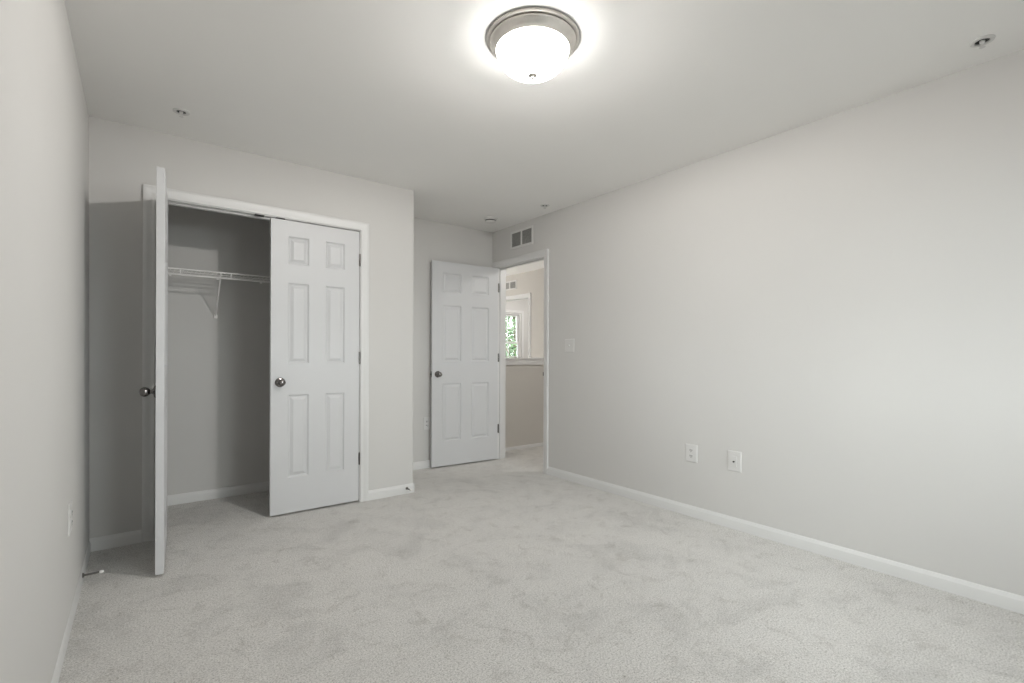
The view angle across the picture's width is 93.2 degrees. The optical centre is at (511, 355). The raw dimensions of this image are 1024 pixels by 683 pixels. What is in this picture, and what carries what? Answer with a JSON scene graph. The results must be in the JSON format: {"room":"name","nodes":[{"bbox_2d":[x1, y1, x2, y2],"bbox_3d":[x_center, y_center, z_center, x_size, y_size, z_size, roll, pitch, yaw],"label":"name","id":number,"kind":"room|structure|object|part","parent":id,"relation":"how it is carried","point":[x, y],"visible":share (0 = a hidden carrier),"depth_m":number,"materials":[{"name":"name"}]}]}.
{"room":"empty bedroom","nodes":[
{"label":"empty bedroom","id":0,"kind":"room"},
{"bbox_2d":[0,0,88,682],"bbox_3d":[-1.171,-0.120,1.060,0.124,2.440,5.810,0,0,-38],"label":"wall","id":1,"kind":"structure","parent":0,"point":[44,116],"depth_m":1.38,"materials":[{"name":"paint"}]},
{"bbox_2d":[68,500,72,535],"bbox_3d":[-1.769,0.648,1.940,0.009,0.122,0.089,0,0,-38],"label":"wall outlet","id":2,"kind":"object","parent":1,"relation":"attached to","point":[70,510],"visible":1,"depth_m":1.92,"materials":[{"name":"white plastic"}]},
{"bbox_2d":[51,541,90,682],"bbox_3d":[-0.905,1.069,0.815,0.007,0.064,4.791,0,0,-38],"label":"baseboard","id":3,"kind":"structure","parent":1,"relation":"attached to","point":[56,675],"depth_m":1.91,"materials":[{"name":"paint"}]},
{"bbox_2d":[82,570,103,577],"bbox_3d":[-2.023,1.050,2.338,0.079,0.023,0.023,0,0,-38],"label":"door stop","id":4,"kind":"object","parent":1,"relation":"attached to","point":[100,571],"visible":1,"depth_m":2.33,"materials":[{"name":"metal"}]},
{"bbox_3d":[-2.029,1.050,2.334,0.064,0.023,0.023,0,0,-38],"label":"stop rod","id":5,"kind":"part","parent":4,"relation":"part of","materials":[{"name":"metal"}]},
{"bbox_2d":[167,205,269,495],"bbox_3d":[-2.123,-0.123,3.921,1.875,2.440,0.115,0,0,-38],"label":"wall","id":6,"kind":"structure","parent":0,"point":[218,415],"depth_m":3.74,"materials":[{"name":"paint"}]},
{"bbox_2d":[167,481,268,505],"bbox_3d":[-2.088,1.060,3.870,1.875,0.074,0.014,0,0,-38],"label":"baseboard","id":7,"kind":"structure","parent":6,"relation":"attached to","point":[176,499],"depth_m":3.72,"materials":[{"name":"paint"}]},
{"bbox_2d":[168,267,269,317],"bbox_3d":[-1.992,-0.447,3.752,1.867,0.319,0.311,0,0,-38],"label":"wire shelf","id":8,"kind":"object","parent":6,"relation":"attached to","point":[180,269],"visible":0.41,"depth_m":3.54,"materials":[{"name":"white metal"}]},
{"bbox_3d":[-2.023,-0.596,3.793,1.867,0.006,0.006,0,0,-38],"label":"rail","id":9,"kind":"part","parent":8,"relation":"part of","materials":[{"name":"white plastic"}]},
{"bbox_3d":[-1.968,-0.596,3.722,1.867,0.006,0.006,0,0,-38],"label":"rail","id":10,"kind":"part","parent":8,"relation":"part of","materials":[{"name":"white plastic"}]},
{"bbox_3d":[-1.900,-0.559,3.633,1.867,0.010,0.010,0,0,-38],"label":"hanging rail","id":11,"kind":"part","parent":8,"relation":"part of","materials":[{"name":"white plastic"}]},
{"bbox_3d":[-1.901,-0.600,3.635,1.867,0.010,0.010,0,0,-38],"label":"rail","id":12,"kind":"part","parent":8,"relation":"part of","materials":[{"name":"white plastic"}]},
{"bbox_2d":[89,116,413,541],"bbox_3d":[-1.848,-0.122,3.658,1.990,2.440,0.869,0,0,-38],"label":"wall","id":13,"kind":"structure","parent":0,"point":[123,158],"depth_m":2.90,"materials":[{"name":"paint"}]},
{"bbox_2d":[89,529,141,551],"bbox_3d":[-2.276,1.060,2.774,0.240,0.074,0.014,0,0,-38],"label":"baseboard","id":14,"kind":"structure","parent":13,"relation":"attached to","point":[132,537],"depth_m":2.77,"materials":[{"name":"paint"}]},
{"bbox_2d":[139,167,167,574],"bbox_3d":[-1.948,0.073,2.637,0.103,2.022,0.616,0,0,-34],"label":"door","id":15,"kind":"structure","parent":13,"relation":"in","point":[160,390],"depth_m":2.40,"materials":[{"name":"paint"},{"name":"satin nickel"}]},
{"bbox_3d":[-1.823,0.180,2.422,0.068,0.064,0.068,0,0,-34],"label":"knob","id":16,"kind":"part","parent":15,"relation":"part of","materials":[{"name":"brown metal"}]},
{"bbox_2d":[142,184,368,542],"bbox_3d":[-1.668,0.044,3.309,1.368,2.108,0.133,0,0,-38],"label":"door frame","id":17,"kind":"structure","parent":13,"relation":"attached to","point":[180,198],"depth_m":2.99,"materials":[{"name":"paint"}]},
{"bbox_2d":[269,218,360,515],"bbox_3d":[-1.380,0.075,3.449,0.616,2.022,0.103,0,0,-38],"label":"door","id":18,"kind":"structure","parent":13,"relation":"in","point":[314,361],"depth_m":3.44,"materials":[{"name":"paint"},{"name":"satin nickel"}]},
{"bbox_3d":[-1.566,0.181,3.284,0.068,0.064,0.068,0,0,-38],"label":"knob","id":19,"kind":"part","parent":18,"relation":"part of","materials":[{"name":"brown metal"}]},
{"bbox_2d":[368,483,414,500],"bbox_3d":[-1.150,1.063,4.077,0.394,0.074,0.707,0,0,-38],"label":"baseboard","id":20,"kind":"structure","parent":13,"relation":"attached to","point":[380,493],"depth_m":3.79,"materials":[{"name":"paint"}]},
{"bbox_2d":[413,217,492,461],"bbox_3d":[-0.769,-0.119,4.925,1.266,2.440,0.176,0,0,-38],"label":"wall","id":21,"kind":"structure","parent":0,"point":[433,240],"depth_m":4.76,"materials":[{"name":"paint"}]},
{"bbox_2d":[413,460,430,469],"bbox_3d":[-0.715,1.065,4.850,1.266,0.074,0.014,0,0,-38],"label":"baseboard","id":22,"kind":"structure","parent":21,"relation":"attached to","point":[421,464],"depth_m":4.71,"materials":[{"name":"paint"}]},
{"bbox_2d":[423,417,429,429],"bbox_3d":[-0.836,0.664,4.759,0.075,0.122,0.009,0,0,-38],"label":"wall outlet","id":23,"kind":"object","parent":21,"relation":"attached to","point":[426,420],"visible":1,"depth_m":4.75,"materials":[{"name":"white plastic"}]},
{"bbox_2d":[506,299,527,357],"bbox_3d":[0.078,-0.116,11.114,3.718,2.440,0.120,0,0,-38],"label":"wall","id":24,"kind":"structure","parent":0,"point":[521,305],"depth_m":11.20,"materials":[{"name":"paint"}]},
{"bbox_2d":[506,310,523,357],"bbox_3d":[-0.173,-0.287,10.899,1.080,1.511,0.155,0,0,-38],"label":"window","id":25,"kind":"structure","parent":24,"relation":"in","point":[515,313],"depth_m":11.15,"materials":[{"name":"paint"}]},
{"bbox_3d":[-0.207,-0.618,10.944,0.850,0.658,0.030,0,0,-38],"label":"sash","id":26,"kind":"part","parent":25,"relation":"part of","materials":[{"name":"glass"}]},
{"bbox_3d":[-0.188,0.015,10.916,0.850,0.668,0.030,0,0,-38],"label":"sash","id":27,"kind":"part","parent":25,"relation":"part of","materials":[{"name":"glass"}]},
{"bbox_2d":[505,365,543,450],"bbox_3d":[0.394,1.274,6.049,1.724,2.462,0.129,0,0,-38],"label":"wall","id":28,"kind":"structure","parent":0,"point":[524,415],"depth_m":5.80,"materials":[{"name":"paint"}]},
{"bbox_2d":[506,358,543,364],"bbox_3d":[0.394,0.063,6.054,1.724,0.084,0.175,0,0,-38],"label":"ledge","id":29,"kind":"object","parent":28,"relation":"attached to","point":[509,361],"depth_m":5.77,"materials":[{"name":"paint"}]},
{"bbox_2d":[506,268,543,357],"bbox_3d":[0.820,0.587,7.005,0.115,3.840,7.500,0,0,-38],"label":"wall","id":30,"kind":"structure","parent":0,"point":[532,282],"depth_m":7.51,"materials":[{"name":"paint"}]},
{"bbox_2d":[506,280,516,290],"bbox_3d":[-0.037,-1.168,8.026,0.008,0.145,0.355,0,0,-38],"label":"air vent","id":31,"kind":"object","parent":30,"relation":"in","point":[510,285],"visible":0.75,"depth_m":7.99,"materials":[{"name":"white plastic"}]},
{"bbox_2d":[506,293,530,357],"bbox_3d":[0.045,0.055,8.001,0.133,2.098,0.953,0,0,-38],"label":"door frame","id":32,"kind":"structure","parent":30,"relation":"attached to","point":[526,295],"depth_m":7.62,"materials":[{"name":"paint"}]},
{"bbox_2d":[58,446,1023,682],"bbox_3d":[0.799,1.167,2.681,5.231,0.120,5.970,0,0,-38],"label":"floor","id":33,"kind":"structure","parent":0,"point":[493,570],"depth_m":2.16,"materials":[{"name":"carpet"}]},
{"bbox_2d":[64,0,1023,275],"bbox_3d":[1.044,-1.392,5.500,9.043,0.120,10.150,0,0,-38],"label":"ceiling","id":34,"kind":"structure","parent":0,"point":[413,95],"depth_m":2.34,"materials":[{"name":"paint"}]},
{"bbox_2d":[172,108,189,117],"bbox_3d":[-1.815,-1.327,2.656,0.081,0.030,0.081,0,0,-3],"label":"sprinkler head","id":35,"kind":"object","parent":34,"relation":"attached to","point":[182,112],"visible":1,"depth_m":2.65},
{"bbox_2d":[483,216,497,223],"bbox_3d":[-0.208,-1.314,4.688,0.138,0.045,0.138,0,0,-38],"label":"smoke detector","id":36,"kind":"object","parent":34,"relation":"attached to","point":[488,219],"visible":1,"depth_m":4.65,"materials":[{"name":"white plastic"}]},
{"bbox_2d":[486,7,578,82],"bbox_3d":[0.087,-1.251,2.044,0.391,0.170,0.391,0,0,-38],"label":"ceiling light","id":37,"kind":"object","parent":34,"relation":"attached to","point":[530,44],"visible":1,"depth_m":1.94,"materials":[{"name":"white glass"}]},
{"bbox_3d":[0.087,-1.239,2.044,0.304,0.106,0.304,0,0,-38],"label":"lamp shade","id":38,"kind":"part","parent":37,"relation":"part of","materials":[{"name":"white glass"}]},
{"bbox_2d":[969,34,995,48],"bbox_3d":[1.982,-1.314,2.039,0.081,0.030,0.081,0,0,26],"label":"sprinkler head","id":39,"kind":"object","parent":34,"relation":"attached to","point":[979,42],"visible":1,"depth_m":2.04},
{"bbox_3d":[1.982,-1.314,2.039,0.027,0.030,0.021,0,0,-27],"label":"sprinkler frame","id":40,"kind":"part","parent":39,"relation":"part of","materials":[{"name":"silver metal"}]},
{"bbox_2d":[493,49,1023,595],"bbox_3d":[0.631,-0.114,4.239,0.115,2.440,8.650,0,0,-38],"label":"wall","id":41,"kind":"structure","parent":0,"point":[834,303],"depth_m":2.71,"materials":[{"name":"paint"}]},
{"bbox_2d":[430,260,497,466],"bbox_3d":[-0.460,0.078,4.918,0.773,2.022,0.113,0,0,-34],"label":"door","id":42,"kind":"structure","parent":41,"relation":"in","point":[464,297],"depth_m":4.91,"materials":[{"name":"paint"},{"name":"satin nickel"}]},
{"bbox_3d":[-0.711,0.180,4.723,0.068,0.064,0.068,0,0,-34],"label":"knob","id":43,"kind":"part","parent":42,"relation":"part of","materials":[{"name":"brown metal"}]},
{"bbox_2d":[492,248,548,473],"bbox_3d":[0.115,0.050,4.909,0.151,2.108,0.895,0,0,-38],"label":"door frame","id":44,"kind":"structure","parent":41,"relation":"attached to","point":[542,255],"depth_m":5.12,"materials":[{"name":"paint"}]},
{"bbox_2d":[510,225,532,249],"bbox_3d":[0.095,-1.182,4.839,0.008,0.178,0.355,0,0,-38],"label":"air vent","id":45,"kind":"object","parent":41,"relation":"in","point":[522,237],"visible":1,"depth_m":4.83,"materials":[{"name":"white plastic"}]},
{"bbox_2d":[565,339,573,351],"bbox_3d":[0.506,-0.091,4.294,0.016,0.119,0.116,0,0,-38],"label":"light switch","id":46,"kind":"object","parent":41,"relation":"attached to","point":[569,343],"visible":1,"depth_m":4.29,"materials":[{"name":"white plastic"}]},
{"bbox_2d":[686,443,697,462],"bbox_3d":[1.239,0.672,3.344,0.009,0.122,0.089,0,0,-38],"label":"wall outlet","id":47,"kind":"object","parent":41,"relation":"attached to","point":[691,450],"visible":1,"depth_m":3.34,"materials":[{"name":"white plastic"}]},
{"bbox_2d":[728,450,740,472],"bbox_3d":[1.421,0.675,3.100,0.018,0.130,0.089,0,0,-38],"label":"cable plate","id":48,"kind":"object","parent":41,"relation":"attached to","point":[734,457],"visible":1,"depth_m":3.10,"materials":[{"name":"white plastic"}]},
{"bbox_2d":[547,466,1023,614],"bbox_3d":[1.728,1.073,2.703,0.014,0.074,4.572,0,0,-38],"label":"baseboard","id":49,"kind":"structure","parent":41,"relation":"attached to","point":[974,591],"depth_m":2.67,"materials":[{"name":"paint"}]},
{"label":"outside","id":50,"kind":"structure","parent":0,"visible":0},
{"bbox_3d":[-2.152,4.247,10.974,130.000,0.300,140.000,0,0,-38],"label":"ground","id":51,"kind":"structure","parent":50,"visible":0},
{"bbox_2d":[506,317,513,354],"bbox_3d":[0.064,0.353,24.703,5.945,7.506,6.433,0,0,25],"label":"tree","id":52,"kind":"object","parent":51,"relation":"on","point":[512,317],"visible":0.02,"depth_m":23.17,"materials":[{"name":"green plant"}]},
{"bbox_2d":[506,316,516,357],"bbox_3d":[-0.045,0.127,16.685,5.779,7.958,7.517,0,0,-38],"label":"tree","id":53,"kind":"object","parent":51,"relation":"on","point":[513,321],"visible":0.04,"depth_m":15.72,"materials":[{"name":"green plant"}]}
]}

